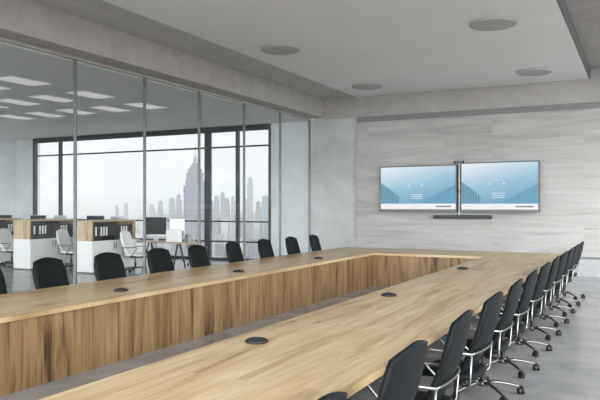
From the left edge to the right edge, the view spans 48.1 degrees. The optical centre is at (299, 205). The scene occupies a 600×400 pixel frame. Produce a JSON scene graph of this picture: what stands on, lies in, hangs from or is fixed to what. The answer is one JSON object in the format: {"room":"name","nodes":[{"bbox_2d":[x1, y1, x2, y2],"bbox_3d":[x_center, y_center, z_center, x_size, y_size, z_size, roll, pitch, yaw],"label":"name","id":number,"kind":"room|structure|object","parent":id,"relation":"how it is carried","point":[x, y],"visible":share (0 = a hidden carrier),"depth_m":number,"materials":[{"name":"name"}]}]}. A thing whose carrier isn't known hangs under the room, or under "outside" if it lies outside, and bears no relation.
{"room":"conference room","nodes":[
{"label":"conference room","id":0,"kind":"room"},
{"bbox_2d":[0,138,15,217],"bbox_3d":[-16.168,-0.420,17.177,0.300,4.440,21.950,0,0,27],"label":"wall","id":1,"kind":"structure","parent":0,"point":[7,146],"depth_m":26.25,"materials":[{"name":"paint"}]},
{"bbox_2d":[16,139,39,218],"bbox_3d":[-10.735,-0.420,26.530,0.900,4.440,0.350,0,0,27],"label":"wall","id":2,"kind":"structure","parent":0,"point":[24,147],"depth_m":26.40,"materials":[{"name":"paint"}]},
{"bbox_2d":[0,37,310,283],"bbox_3d":[-4.595,-0.445,11.079,0.060,4.490,21.580,0,0,27],"label":"window frame","id":3,"kind":"structure","parent":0,"point":[75,59],"depth_m":13.82,"materials":[{"name":"metal"}]},
{"bbox_2d":[0,41,312,139],"bbox_3d":[-10.442,-2.930,14.262,13.150,0.620,21.950,0,0,27],"label":"ceiling","id":4,"kind":"structure","parent":0,"point":[181,112],"depth_m":17.52,"materials":[{"name":"paint"}]},
{"bbox_2d":[0,114,36,119],"bbox_3d":[-8.348,-2.612,19.755,0.580,0.016,1.000,0,0,27],"label":"recessed light","id":5,"kind":"object","parent":4,"relation":"in","point":[5,115],"visible":1,"depth_m":19.77,"materials":[{"name":"white paint"}]},
{"bbox_2d":[0,98,40,105],"bbox_3d":[-7.080,-2.612,16.911,0.580,0.016,1.000,0,0,27],"label":"recessed light","id":6,"kind":"object","parent":4,"relation":"in","point":[8,100],"visible":1,"depth_m":16.91,"materials":[{"name":"white paint"}]},
{"bbox_2d":[0,75,50,85],"bbox_3d":[-5.803,-2.612,14.062,0.580,0.016,1.000,0,0,27],"label":"recessed light","id":7,"kind":"object","parent":4,"relation":"in","point":[15,79],"visible":1,"depth_m":14.06,"materials":[{"name":"white paint"}]},
{"bbox_2d":[25,112,63,116],"bbox_3d":[-7.278,-2.612,19.211,0.580,0.016,1.000,0,0,27],"label":"recessed light","id":8,"kind":"object","parent":4,"relation":"in","point":[32,113],"visible":1,"depth_m":19.12,"materials":[{"name":"white paint"}]},
{"bbox_2d":[29,94,77,101],"bbox_3d":[-5.984,-2.612,16.353,0.580,0.016,1.000,0,0,27],"label":"recessed light","id":9,"kind":"object","parent":4,"relation":"in","point":[46,97],"visible":1,"depth_m":16.28,"materials":[{"name":"white paint"}]},
{"bbox_2d":[56,109,97,114],"bbox_3d":[-6.191,-2.612,18.658,0.580,0.016,1.000,0,0,27],"label":"recessed light","id":10,"kind":"object","parent":4,"relation":"in","point":[80,112],"visible":1,"depth_m":18.55,"materials":[{"name":"white paint"}]},
{"bbox_2d":[66,90,113,98],"bbox_3d":[-4.914,-2.612,15.809,0.580,0.016,1.000,0,0,27],"label":"recessed light","id":11,"kind":"object","parent":4,"relation":"in","point":[84,93],"visible":0.93,"depth_m":15.83,"materials":[{"name":"white paint"}]},
{"bbox_2d":[89,106,131,111],"bbox_3d":[-5.095,-2.612,18.100,0.580,0.016,1.000,0,0,27],"label":"recessed light","id":12,"kind":"object","parent":4,"relation":"in","point":[107,108],"visible":1,"depth_m":17.98,"materials":[{"name":"white paint"}]},
{"bbox_2d":[125,102,166,108],"bbox_3d":[-4.025,-2.612,17.555,0.580,0.016,1.000,0,0,27],"label":"recessed light","id":13,"kind":"object","parent":4,"relation":"in","point":[148,106],"visible":0.86,"depth_m":17.41,"materials":[{"name":"white paint"}]},
{"bbox_2d":[0,0,323,118],"bbox_3d":[-4.412,-3.395,10.997,0.560,1.410,21.600,0,0,27],"label":"beam","id":14,"kind":"structure","parent":0,"point":[30,22],"depth_m":12.96,"materials":[{"name":"concrete"}]},
{"bbox_2d":[31,0,353,98],"bbox_3d":[-3.654,-3.510,10.612,1.140,0.500,21.600,0,0,27],"label":"ceiling","id":15,"kind":"structure","parent":0,"point":[102,12],"depth_m":13.24,"materials":[{"name":"concrete"}]},
{"bbox_2d":[0,257,599,399],"bbox_3d":[-4.827,1.950,11.405,25.750,0.300,21.950,0,0,27],"label":"floor","id":16,"kind":"structure","parent":0,"point":[571,370],"depth_m":8.20,"materials":[{"name":"concrete"}]},
{"bbox_2d":[0,268,7,293],"bbox_3d":[-3.503,1.240,7.818,0.765,1.120,0.735,0,0,28],"label":"chair","id":17,"kind":"object","parent":16,"relation":"on","point":[3,289],"visible":0.04,"depth_m":8.16,"materials":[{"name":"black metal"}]},
{"bbox_2d":[0,228,12,265],"bbox_3d":[-8.815,1.240,20.513,0.696,1.120,0.672,0,0,21],"label":"office chair","id":18,"kind":"object","parent":16,"relation":"on","point":[6,238],"visible":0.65,"depth_m":20.52,"materials":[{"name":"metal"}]},
{"bbox_2d":[0,218,20,263],"bbox_3d":[-9.605,1.095,20.889,0.690,1.410,1.730,0,0,27],"label":"shelf unit","id":19,"kind":"object","parent":16,"relation":"on","point":[5,256],"visible":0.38,"depth_m":21.02,"materials":[{"name":"white paint"}]},
{"bbox_2d":[10,222,12,235],"bbox_3d":[-9.258,0.728,21.326,0.292,0.420,0.088,0,0,27],"label":"binder","id":20,"kind":"object","parent":19,"relation":"on","point":[11,223],"visible":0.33,"depth_m":21.27,"materials":[{"name":"black plastic"}]},
{"bbox_2d":[13,219,72,269],"bbox_3d":[-7.493,1.095,19.814,0.690,1.410,1.730,0,0,27],"label":"shelf unit","id":21,"kind":"object","parent":16,"relation":"on","point":[26,250],"visible":0.52,"depth_m":19.15,"materials":[{"name":"white paint"}]},
{"bbox_2d":[33,224,35,238],"bbox_3d":[-7.687,0.728,19.187,0.292,0.420,0.088,0,0,27],"label":"binder","id":22,"kind":"object","parent":21,"relation":"on","point":[34,225],"visible":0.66,"depth_m":19.12,"materials":[{"name":"black plastic"}]},
{"bbox_2d":[38,224,40,238],"bbox_3d":[-7.597,0.728,19.365,0.292,0.420,0.088,0,0,27],"label":"binder","id":23,"kind":"object","parent":21,"relation":"on","point":[39,225],"visible":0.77,"depth_m":19.28,"materials":[{"name":"black plastic"}]},
{"bbox_2d":[41,224,43,238],"bbox_3d":[-7.552,0.728,19.453,0.292,0.420,0.088,0,0,27],"label":"binder","id":24,"kind":"object","parent":21,"relation":"on","point":[42,225],"visible":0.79,"depth_m":19.38,"materials":[{"name":"black plastic"}]},
{"bbox_2d":[44,224,46,237],"bbox_3d":[-7.507,0.728,19.542,0.292,0.420,0.088,0,0,27],"label":"binder","id":25,"kind":"object","parent":21,"relation":"on","point":[45,225],"visible":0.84,"depth_m":19.48,"materials":[{"name":"black plastic"}]},
{"bbox_2d":[49,224,51,237],"bbox_3d":[-7.417,0.728,19.720,0.292,0.420,0.088,0,0,27],"label":"binder","id":26,"kind":"object","parent":21,"relation":"on","point":[50,225],"visible":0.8,"depth_m":19.64,"materials":[{"name":"black plastic"}]},
{"bbox_2d":[47,223,54,237],"bbox_3d":[-7.372,0.728,19.808,0.292,0.420,0.088,0,0,27],"label":"binder","id":27,"kind":"object","parent":21,"relation":"on","point":[53,225],"visible":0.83,"depth_m":19.74,"materials":[{"name":"black plastic"}]},
{"bbox_2d":[67,223,69,235],"bbox_3d":[-7.101,0.728,20.340,0.292,0.420,0.088,0,0,27],"label":"binder","id":28,"kind":"object","parent":21,"relation":"on","point":[68,224],"visible":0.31,"depth_m":20.26,"materials":[{"name":"black plastic"}]},
{"bbox_2d":[32,257,69,288],"bbox_3d":[-3.039,1.240,8.727,0.765,1.120,0.735,0,0,24],"label":"chair","id":29,"kind":"object","parent":16,"relation":"on","point":[47,272],"visible":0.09,"depth_m":8.84,"materials":[{"name":"black leather"}]},
{"bbox_2d":[56,229,72,267],"bbox_3d":[-6.696,1.240,19.603,0.696,1.120,0.672,0,0,18],"label":"office chair","id":30,"kind":"object","parent":16,"relation":"on","point":[63,238],"visible":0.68,"depth_m":19.59,"materials":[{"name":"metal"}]},
{"bbox_2d":[77,219,135,273],"bbox_3d":[-5.417,1.095,18.757,0.690,1.410,1.730,0,0,27],"label":"shelf unit","id":31,"kind":"object","parent":16,"relation":"on","point":[87,248],"visible":0.58,"depth_m":18.05,"materials":[{"name":"white paint"}]},
{"bbox_2d":[94,225,96,240],"bbox_3d":[-5.611,0.728,18.131,0.292,0.420,0.088,0,0,27],"label":"binder","id":32,"kind":"object","parent":31,"relation":"on","point":[95,226],"visible":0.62,"depth_m":18.04,"materials":[{"name":"black plastic"}]},
{"bbox_2d":[97,225,99,240],"bbox_3d":[-5.566,0.728,18.219,0.292,0.420,0.088,0,0,27],"label":"binder","id":33,"kind":"object","parent":31,"relation":"on","point":[98,226],"visible":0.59,"depth_m":18.14,"materials":[{"name":"black plastic"}]},
{"bbox_2d":[100,225,101,240],"bbox_3d":[-5.521,0.728,18.308,0.292,0.420,0.088,0,0,27],"label":"binder","id":34,"kind":"object","parent":31,"relation":"on","point":[100,225],"visible":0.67,"depth_m":18.23,"materials":[{"name":"black plastic"}]},
{"bbox_2d":[102,225,104,239],"bbox_3d":[-5.476,0.728,18.397,0.292,0.420,0.088,0,0,27],"label":"binder","id":35,"kind":"object","parent":31,"relation":"on","point":[103,226],"visible":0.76,"depth_m":18.31,"materials":[{"name":"black plastic"}]},
{"bbox_2d":[105,225,107,239],"bbox_3d":[-5.430,0.728,18.485,0.292,0.420,0.088,0,0,27],"label":"binder","id":36,"kind":"object","parent":31,"relation":"on","point":[106,226],"visible":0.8,"depth_m":18.42,"materials":[{"name":"black plastic"}]},
{"bbox_2d":[106,224,114,239],"bbox_3d":[-5.295,0.728,18.751,0.292,0.420,0.088,0,0,27],"label":"binder","id":37,"kind":"object","parent":31,"relation":"on","point":[106,224],"visible":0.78,"depth_m":18.70,"materials":[{"name":"black plastic"}]},
{"bbox_2d":[110,225,112,239],"bbox_3d":[-5.340,0.728,18.663,0.292,0.420,0.088,0,0,27],"label":"binder","id":38,"kind":"object","parent":31,"relation":"on","point":[111,226],"visible":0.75,"depth_m":18.59,"materials":[{"name":"black plastic"}]},
{"bbox_2d":[109,224,117,239],"bbox_3d":[-5.250,0.728,18.840,0.292,0.420,0.088,0,0,27],"label":"binder","id":39,"kind":"object","parent":31,"relation":"on","point":[116,225],"visible":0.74,"depth_m":18.77,"materials":[{"name":"black plastic"}]},
{"bbox_2d":[117,224,119,238],"bbox_3d":[-5.205,0.728,18.929,0.292,0.420,0.088,0,0,27],"label":"binder","id":40,"kind":"object","parent":31,"relation":"on","point":[117,224],"visible":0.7,"depth_m":18.84,"materials":[{"name":"black plastic"}]},
{"bbox_2d":[94,252,126,280],"bbox_3d":[-2.552,1.240,9.690,0.765,1.120,0.735,0,0,30],"label":"chair","id":41,"kind":"object","parent":16,"relation":"on","point":[107,265],"visible":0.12,"depth_m":9.83,"materials":[{"name":"black leather"}]},
{"bbox_2d":[120,231,148,271],"bbox_3d":[-4.557,1.240,18.514,0.696,1.120,0.672,0,0,16],"label":"office chair","id":42,"kind":"object","parent":16,"relation":"on","point":[125,236],"visible":0.91,"depth_m":18.48,"materials":[{"name":"white leather"}]},
{"bbox_2d":[147,248,174,273],"bbox_3d":[-2.021,1.240,10.732,0.765,1.120,0.735,0,0,29],"label":"chair","id":43,"kind":"object","parent":16,"relation":"on","point":[158,259],"visible":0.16,"depth_m":10.86,"materials":[{"name":"black leather"}]},
{"bbox_2d":[136,240,202,266],"bbox_3d":[-4.018,1.429,19.885,2.300,0.758,0.700,0,0,27],"label":"desk","id":44,"kind":"object","parent":16,"relation":"on","point":[138,241],"visible":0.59,"depth_m":19.69,"materials":[{"name":"brown wood"}]},
{"bbox_2d":[146,217,166,241],"bbox_3d":[-4.277,0.685,19.860,0.740,0.730,0.180,0,0,13],"label":"computer","id":45,"kind":"object","parent":44,"relation":"on","point":[156,227],"visible":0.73,"depth_m":19.84,"materials":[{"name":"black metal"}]},
{"bbox_2d":[166,219,184,241],"bbox_3d":[-3.649,0.710,19.744,0.500,0.680,0.280,0,0,15],"label":"computer","id":46,"kind":"object","parent":44,"relation":"on","point":[176,231],"visible":0.98,"depth_m":19.74,"materials":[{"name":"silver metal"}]},
{"bbox_2d":[185,234,206,264],"bbox_3d":[-3.140,1.324,20.378,0.591,0.952,0.571,0,0,-44],"label":"office chair","id":47,"kind":"object","parent":16,"relation":"on","point":[186,235],"visible":0.26,"depth_m":20.25,"materials":[{"name":"leather"}]},
{"bbox_2d":[188,244,209,267],"bbox_3d":[-1.534,1.240,11.686,0.765,1.120,0.735,0,0,26],"label":"chair","id":48,"kind":"object","parent":16,"relation":"on","point":[197,254],"visible":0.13,"depth_m":11.80,"materials":[{"name":"black leather"}]},
{"bbox_2d":[226,241,243,262],"bbox_3d":[-0.998,1.240,12.738,0.765,1.120,0.735,0,0,23],"label":"chair","id":49,"kind":"object","parent":16,"relation":"on","point":[233,249],"visible":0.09,"depth_m":12.84,"materials":[{"name":"black leather"}]},
{"bbox_2d":[257,239,274,258],"bbox_3d":[-0.464,1.240,13.789,0.765,1.120,0.735,0,0,26],"label":"chair","id":50,"kind":"object","parent":16,"relation":"on","point":[265,249],"visible":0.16,"depth_m":13.90,"materials":[{"name":"black leather"}]},
{"bbox_2d":[0,247,561,399],"bbox_3d":[0.100,1.425,9.346,5.300,0.750,14.950,0,0,27],"label":"conference table","id":51,"kind":"object","parent":16,"relation":"on","point":[50,334],"visible":0.91,"depth_m":7.24,"materials":[{"name":"brown wood"}]},
{"bbox_2d":[113,287,127,291],"bbox_3d":[-2.213,1.030,8.307,0.184,0.040,0.184,0,0,27],"label":"microphone","id":52,"kind":"object","parent":51,"relation":"on","point":[121,289],"visible":1,"depth_m":8.24,"materials":[{"name":"black plastic"}]},
{"bbox_2d":[245,336,267,343],"bbox_3d":[-0.334,1.030,5.186,0.184,0.040,0.184,0,0,27],"label":"microphone","id":53,"kind":"object","parent":51,"relation":"on","point":[256,339],"visible":1,"depth_m":5.13,"materials":[{"name":"black plastic"}]},
{"bbox_2d":[381,292,396,296],"bbox_3d":[1.040,1.030,7.864,0.184,0.040,0.184,0,0,27],"label":"microphone","id":54,"kind":"object","parent":51,"relation":"on","point":[387,294],"visible":1,"depth_m":7.81,"materials":[{"name":"black plastic"}]},
{"bbox_2d":[285,236,300,254],"bbox_3d":[0.080,1.240,14.859,0.765,1.120,0.735,0,0,28],"label":"chair","id":55,"kind":"object","parent":16,"relation":"on","point":[292,246],"visible":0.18,"depth_m":14.97,"materials":[{"name":"black leather"}]},
{"bbox_2d":[309,234,321,250],"bbox_3d":[0.617,1.240,15.911,0.765,1.120,0.735,0,0,23],"label":"chair","id":56,"kind":"object","parent":16,"relation":"on","point":[315,245],"visible":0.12,"depth_m":16.00,"materials":[{"name":"black leather"}]},
{"bbox_2d":[317,391,347,399],"bbox_3d":[-0.224,1.240,2.584,0.765,1.120,0.735,0,0,28],"label":"chair","id":57,"kind":"object","parent":16,"relation":"on","point":[338,395],"visible":1,"depth_m":2.48,"materials":[{"name":"black leather"}]},
{"bbox_2d":[346,340,427,399],"bbox_3d":[0.275,1.240,3.564,0.765,1.120,0.735,0,0,29],"label":"chair","id":58,"kind":"object","parent":16,"relation":"on","point":[401,379],"visible":0.88,"depth_m":3.29,"materials":[{"name":"black leather"}]},
{"bbox_2d":[366,309,472,399],"bbox_3d":[0.782,1.240,4.562,0.765,1.120,0.735,0,0,26],"label":"chair","id":59,"kind":"object","parent":16,"relation":"on","point":[457,336],"visible":0.76,"depth_m":4.27,"materials":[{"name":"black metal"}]},
{"bbox_2d":[422,291,503,399],"bbox_3d":[1.273,1.240,5.525,0.765,1.120,0.735,0,0,30],"label":"chair","id":60,"kind":"object","parent":16,"relation":"on","point":[471,369],"visible":0.72,"depth_m":5.25,"materials":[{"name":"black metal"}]},
{"bbox_2d":[448,278,524,399],"bbox_3d":[1.753,1.240,6.470,0.765,1.120,0.735,0,0,27],"label":"chair","id":61,"kind":"object","parent":16,"relation":"on","point":[506,322],"visible":0.69,"depth_m":6.22,"materials":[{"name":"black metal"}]},
{"bbox_2d":[474,269,539,378],"bbox_3d":[2.225,1.240,7.397,0.765,1.120,0.735,0,0,28],"label":"chair","id":62,"kind":"object","parent":16,"relation":"on","point":[523,307],"visible":0.68,"depth_m":7.13,"materials":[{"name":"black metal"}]},
{"bbox_2d":[499,262,552,356],"bbox_3d":[2.734,1.240,8.395,0.765,1.120,0.735,0,0,30],"label":"chair","id":63,"kind":"object","parent":16,"relation":"on","point":[542,278],"visible":0.68,"depth_m":8.14,"materials":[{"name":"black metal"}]},
{"bbox_2d":[514,256,561,340],"bbox_3d":[3.232,1.240,9.375,0.765,1.120,0.735,0,0,27],"label":"chair","id":64,"kind":"object","parent":16,"relation":"on","point":[554,266],"visible":0.57,"depth_m":9.10,"materials":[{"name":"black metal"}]},
{"bbox_2d":[524,251,569,326],"bbox_3d":[3.732,1.240,10.355,0.765,1.120,0.735,0,0,30],"label":"chair","id":65,"kind":"object","parent":16,"relation":"on","point":[563,258],"visible":0.62,"depth_m":10.10,"materials":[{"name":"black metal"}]},
{"bbox_2d":[537,247,575,316],"bbox_3d":[4.221,1.240,11.318,0.765,1.120,0.735,0,0,27],"label":"chair","id":66,"kind":"object","parent":16,"relation":"on","point":[551,306],"visible":0.52,"depth_m":11.06,"materials":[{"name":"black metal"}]},
{"bbox_2d":[550,244,580,307],"bbox_3d":[4.675,1.240,12.209,0.765,1.120,0.735,0,0,30],"label":"chair","id":67,"kind":"object","parent":16,"relation":"on","point":[576,248],"visible":0.56,"depth_m":11.98,"materials":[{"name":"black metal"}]},
{"bbox_2d":[560,241,584,299],"bbox_3d":[5.183,1.240,13.207,0.765,1.120,0.735,0,0,29],"label":"chair","id":68,"kind":"object","parent":16,"relation":"on","point":[564,292],"visible":0.56,"depth_m":12.97,"materials":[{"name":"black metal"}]},
{"bbox_3d":[-6.155,1.433,21.198,1.600,0.766,1.400,0,0,27],"label":"desk","id":69,"kind":"object","parent":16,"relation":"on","visible":0},
{"bbox_2d":[87,216,104,219],"bbox_3d":[-6.380,0.675,20.976,0.640,0.750,0.180,0,0,17],"label":"computer","id":70,"kind":"object","parent":69,"relation":"on","point":[88,217],"visible":0.23,"depth_m":20.96,"materials":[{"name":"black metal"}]},
{"bbox_2d":[110,216,128,219],"bbox_3d":[-5.751,0.690,21.441,0.660,0.720,0.180,0,0,17],"label":"computer","id":71,"kind":"object","parent":69,"relation":"on","point":[111,217],"visible":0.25,"depth_m":21.42,"materials":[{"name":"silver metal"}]},
{"bbox_3d":[-9.854,1.433,23.080,1.300,0.766,1.400,0,0,27],"label":"desk","id":72,"kind":"object","parent":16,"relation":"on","visible":0},
{"bbox_2d":[0,215,11,217],"bbox_3d":[-10.034,0.675,22.835,0.600,0.750,0.180,0,0,17],"label":"computer","id":73,"kind":"object","parent":72,"relation":"on","point":[1,216],"visible":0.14,"depth_m":22.80,"materials":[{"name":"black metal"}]},
{"bbox_3d":[-8.361,1.433,22.320,1.550,0.766,1.400,0,0,27],"label":"desk","id":74,"kind":"object","parent":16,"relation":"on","visible":0},
{"bbox_2d":[30,215,46,218],"bbox_3d":[-8.608,0.675,22.110,0.620,0.750,0.180,0,0,17],"label":"computer","id":75,"kind":"object","parent":74,"relation":"on","point":[31,216],"visible":0.23,"depth_m":22.09,"materials":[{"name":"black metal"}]},
{"bbox_2d":[54,215,66,218],"bbox_3d":[-8.068,0.685,22.620,0.500,0.730,0.180,0,0,17],"label":"computer","id":76,"kind":"object","parent":74,"relation":"on","point":[55,216],"visible":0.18,"depth_m":22.61,"materials":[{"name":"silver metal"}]},
{"bbox_2d":[310,120,313,251],"bbox_3d":[0.423,-0.420,20.840,0.150,4.440,0.370,0,0,27],"label":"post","id":77,"kind":"structure","parent":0,"point":[311,121],"depth_m":20.67,"materials":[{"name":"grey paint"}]},
{"bbox_2d":[103,0,588,96],"bbox_3d":[-0.366,-3.365,8.938,6.360,0.270,21.599,0,0,27],"label":"ceiling panel","id":78,"kind":"object","parent":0,"point":[402,46],"visible":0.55,"depth_m":12.80,"materials":[{"name":"grey paint"}]},
{"bbox_2d":[261,44,300,54],"bbox_3d":[-0.394,-3.203,13.777,0.820,0.055,0.820,0,0,27],"label":"ceiling fixture","id":79,"kind":"object","parent":78,"relation":"attached to","point":[275,49],"visible":1,"depth_m":13.64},
{"bbox_2d":[352,83,381,89],"bbox_3d":[1.801,-3.203,18.046,0.820,0.055,0.820,0,0,27],"label":"ceiling fixture","id":80,"kind":"object","parent":78,"relation":"attached to","point":[361,86],"visible":1,"depth_m":17.87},
{"bbox_2d":[469,16,516,30],"bbox_3d":[3.403,-3.203,11.845,0.820,0.055,0.820,0,0,27],"label":"ceiling fixture","id":81,"kind":"object","parent":78,"relation":"attached to","point":[495,23],"visible":1,"depth_m":11.71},
{"bbox_2d":[516,68,552,75],"bbox_3d":[5.615,-3.203,16.105,0.820,0.055,0.820,0,0,27],"label":"ceiling fixture","id":82,"kind":"object","parent":78,"relation":"attached to","point":[530,71],"visible":1,"depth_m":15.99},
{"bbox_2d":[556,0,589,78],"bbox_3d":[2.473,-3.365,7.471,0.030,0.270,21.560,0,0,27],"label":"trim","id":83,"kind":"structure","parent":78,"relation":"attached to","point":[562,5],"depth_m":12.88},
{"bbox_2d":[271,68,599,255],"bbox_3d":[5.352,-1.150,18.343,13.900,5.900,0.350,0,0,27],"label":"wall","id":84,"kind":"structure","parent":0,"point":[334,139],"depth_m":20.58,"materials":[{"name":"grey paint"}]},
{"bbox_2d":[33,124,270,260],"bbox_3d":[-5.640,-0.410,23.808,10.650,4.420,0.120,0,0,27],"label":"window","id":85,"kind":"structure","parent":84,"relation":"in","point":[207,132],"depth_m":22.49,"materials":[{"name":"grey metal"}]},
{"bbox_2d":[324,77,599,118],"bbox_3d":[6.092,-2.950,17.747,12.040,0.620,0.040,0,0,27],"label":"beam","id":86,"kind":"structure","parent":84,"relation":"attached to","point":[584,90],"depth_m":18.49,"materials":[{"name":"concrete"}]},
{"bbox_2d":[356,108,599,257],"bbox_3d":[6.569,-0.585,17.493,10.960,3.770,0.060,0,0,27],"label":"wall panel","id":87,"kind":"object","parent":84,"relation":"attached to","point":[566,143],"visible":0.67,"depth_m":18.13,"materials":[{"name":"grey wood"}]},
{"bbox_2d":[380,164,457,211],"bbox_3d":[3.337,-0.485,18.974,2.250,1.300,0.174,0,0,29],"label":"wall screen","id":88,"kind":"object","parent":87,"relation":"attached to","point":[424,188],"visible":1,"depth_m":18.87,"materials":[{"name":"blue glass"}]},
{"bbox_2d":[458,163,460,214],"bbox_3d":[4.394,-0.470,18.438,0.060,1.440,0.230,0,0,27],"label":"pole","id":89,"kind":"object","parent":87,"relation":"attached to","point":[459,190],"visible":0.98,"depth_m":18.33,"materials":[{"name":"silver metal"}]},
{"bbox_2d":[433,215,491,218],"bbox_3d":[4.452,0.300,18.448,1.600,0.100,0.158,0,0,27],"label":"soundbar","id":90,"kind":"object","parent":87,"relation":"attached to","point":[434,216],"visible":1,"depth_m":18.37,"materials":[{"name":"plastic"}]},
{"bbox_2d":[461,160,539,212],"bbox_3d":[5.306,-0.503,17.871,2.050,1.345,0.174,0,0,29],"label":"wall screen","id":91,"kind":"object","parent":87,"relation":"attached to","point":[505,186],"visible":1,"depth_m":17.76,"materials":[{"name":"blue glass"}]},
{"bbox_2d":[357,102,599,122],"bbox_3d":[6.576,-2.555,17.507,10.960,0.170,0.030,0,0,27],"label":"trim","id":92,"kind":"structure","parent":84,"relation":"attached to","point":[587,105],"depth_m":18.30,"materials":[{"name":"grey concrete"}]},
{"bbox_2d":[574,259,599,276],"bbox_3d":[6.571,1.580,17.498,10.960,0.440,0.050,0,0,27],"label":"baseboard","id":93,"kind":"structure","parent":84,"relation":"attached to","point":[586,267],"depth_m":17.08,"materials":[{"name":"paint"}]},
{"bbox_2d":[580,257,599,259],"bbox_3d":[6.576,1.330,17.507,10.960,0.060,0.030,0,0,27],"label":"trim","id":94,"kind":"structure","parent":84,"relation":"attached to","point":[590,258],"depth_m":17.07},
{"bbox_2d":[565,0,599,68],"bbox_3d":[4.518,-3.750,6.453,4.600,0.500,21.600,0,0,27],"label":"ceiling","id":95,"kind":"structure","parent":0,"point":[585,14],"depth_m":13.03,"materials":[{"name":"concrete"}]},
{"label":"outside","id":96,"kind":"structure","parent":0,"visible":0},
{"bbox_2d":[40,212,166,218],"bbox_3d":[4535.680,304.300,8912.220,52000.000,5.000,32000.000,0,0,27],"label":"ground","id":97,"kind":"structure","parent":96,"point":[50,215],"depth_m":8883.94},
{"bbox_2d":[115,205,118,215],"bbox_3d":[-1252.680,146.227,4600.001,17.455,311.145,13.964,0,0,10],"label":"tower block","id":98,"kind":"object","parent":97,"relation":"on","point":[116,206],"visible":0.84,"depth_m":4594.32,"materials":[{"name":"stone"}]},
{"bbox_2d":[124,203,127,215],"bbox_3d":[-1087.502,140.275,4200.001,21.250,323.050,17.000,0,0,10],"label":"tower block","id":99,"kind":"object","parent":97,"relation":"on","point":[125,204],"visible":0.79,"depth_m":4192.38,"materials":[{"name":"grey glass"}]},
{"bbox_2d":[149,204,154,216],"bbox_3d":[-792.858,144.293,3600.001,27.321,315.014,21.857,0,0,-2],"label":"tower block","id":100,"kind":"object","parent":97,"relation":"on","point":[151,207],"visible":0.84,"depth_m":3589.44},
{"bbox_2d":[47,209,260,258],"bbox_3d":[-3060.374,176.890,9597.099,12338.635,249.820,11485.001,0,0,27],"label":"blocks","id":101,"kind":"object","parent":97,"relation":"on","point":[252,230],"visible":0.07,"depth_m":2629.94,"materials":[{"name":"stone"}]},
{"bbox_2d":[158,200,162,216],"bbox_3d":[-685.046,137.373,3300.001,20.871,328.854,16.696,0,0,3],"label":"tower block","id":102,"kind":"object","parent":97,"relation":"on","point":[160,203],"visible":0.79,"depth_m":3292.24,"materials":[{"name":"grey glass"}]},
{"bbox_2d":[169,197,174,218],"bbox_3d":[-609.525,130.602,3200.001,28.333,342.395,22.667,0,0,-3],"label":"tower block","id":103,"kind":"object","parent":97,"relation":"on","point":[171,200],"visible":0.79,"depth_m":3189.01,"materials":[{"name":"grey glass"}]},
{"bbox_2d":[176,193,181,218],"bbox_3d":[-540.180,122.864,3000.001,22.768,357.871,18.214,0,0,-4],"label":"tower block","id":104,"kind":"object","parent":97,"relation":"on","point":[178,197],"visible":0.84,"depth_m":2991.04,"materials":[{"name":"stone"}]},
{"bbox_2d":[180,146,203,255],"bbox_3d":[-233.929,80.588,1500.000,64.732,442.425,53.571,0,0,-8],"label":"skyscraper","id":105,"kind":"structure","parent":97,"relation":"on","point":[191,183],"depth_m":1477.06,"materials":[{"name":"stone"}]},
{"bbox_2d":[212,201,213,238],"bbox_3d":[-353.572,137.596,2700.001,13.661,328.407,10.929,0,0,7],"label":"tower block","id":106,"kind":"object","parent":97,"relation":"on","point":[212,201],"visible":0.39,"depth_m":2694.93,"materials":[{"name":"brick"}]},
{"bbox_2d":[214,195,218,233],"bbox_3d":[-360.343,128.073,2900.001,20.175,347.455,16.140,0,0,8],"label":"tower block","id":107,"kind":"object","parent":97,"relation":"on","point":[216,198],"visible":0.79,"depth_m":2892.66,"materials":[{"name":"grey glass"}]},
{"bbox_2d":[220,191,225,218],"bbox_3d":[-378.126,115.275,3300.001,25.045,373.050,20.036,0,0,-9],"label":"tower block","id":108,"kind":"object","parent":97,"relation":"on","point":[222,195],"visible":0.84,"depth_m":3290.64,"materials":[{"name":"stone"}]},
{"bbox_2d":[225,197,229,240],"bbox_3d":[-323.662,131.793,3000.001,18.973,340.014,15.179,0,0,5],"label":"tower block","id":109,"kind":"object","parent":97,"relation":"on","point":[227,204],"visible":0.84,"depth_m":2992.50,"materials":[{"name":"brick"}]},
{"bbox_2d":[231,195,234,220],"bbox_3d":[-309.078,126.585,3100.001,15.685,350.431,12.548,0,0,9],"label":"tower block","id":110,"kind":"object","parent":97,"relation":"on","point":[232,197],"visible":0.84,"depth_m":3094.29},
{"bbox_2d":[245,198,248,220],"bbox_3d":[-233.037,134.546,2900.001,22.009,334.508,17.607,0,0,7],"label":"tower block","id":111,"kind":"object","parent":97,"relation":"on","point":[246,200],"visible":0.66,"depth_m":2891.24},
{"bbox_2d":[247,177,252,219],"bbox_3d":[-267.858,73.311,3600.001,25.045,456.979,20.036,0,0,11],"label":"tower block","id":112,"kind":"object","parent":97,"relation":"on","point":[249,184],"visible":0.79,"depth_m":3590.31,"materials":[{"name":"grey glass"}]},
{"bbox_2d":[256,200,260,231],"bbox_3d":[-172.917,139.233,2800.001,21.250,325.133,17.000,0,0,4],"label":"tower block","id":113,"kind":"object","parent":97,"relation":"on","point":[258,207],"visible":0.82,"depth_m":2791.36,"materials":[{"name":"brick"}]},
{"bbox_2d":[261,195,267,239],"bbox_3d":[-133.483,130.305,2600.001,29.598,342.990,23.679,0,0,-8],"label":"tower block","id":114,"kind":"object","parent":97,"relation":"on","point":[264,204],"visible":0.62,"depth_m":2588.53,"materials":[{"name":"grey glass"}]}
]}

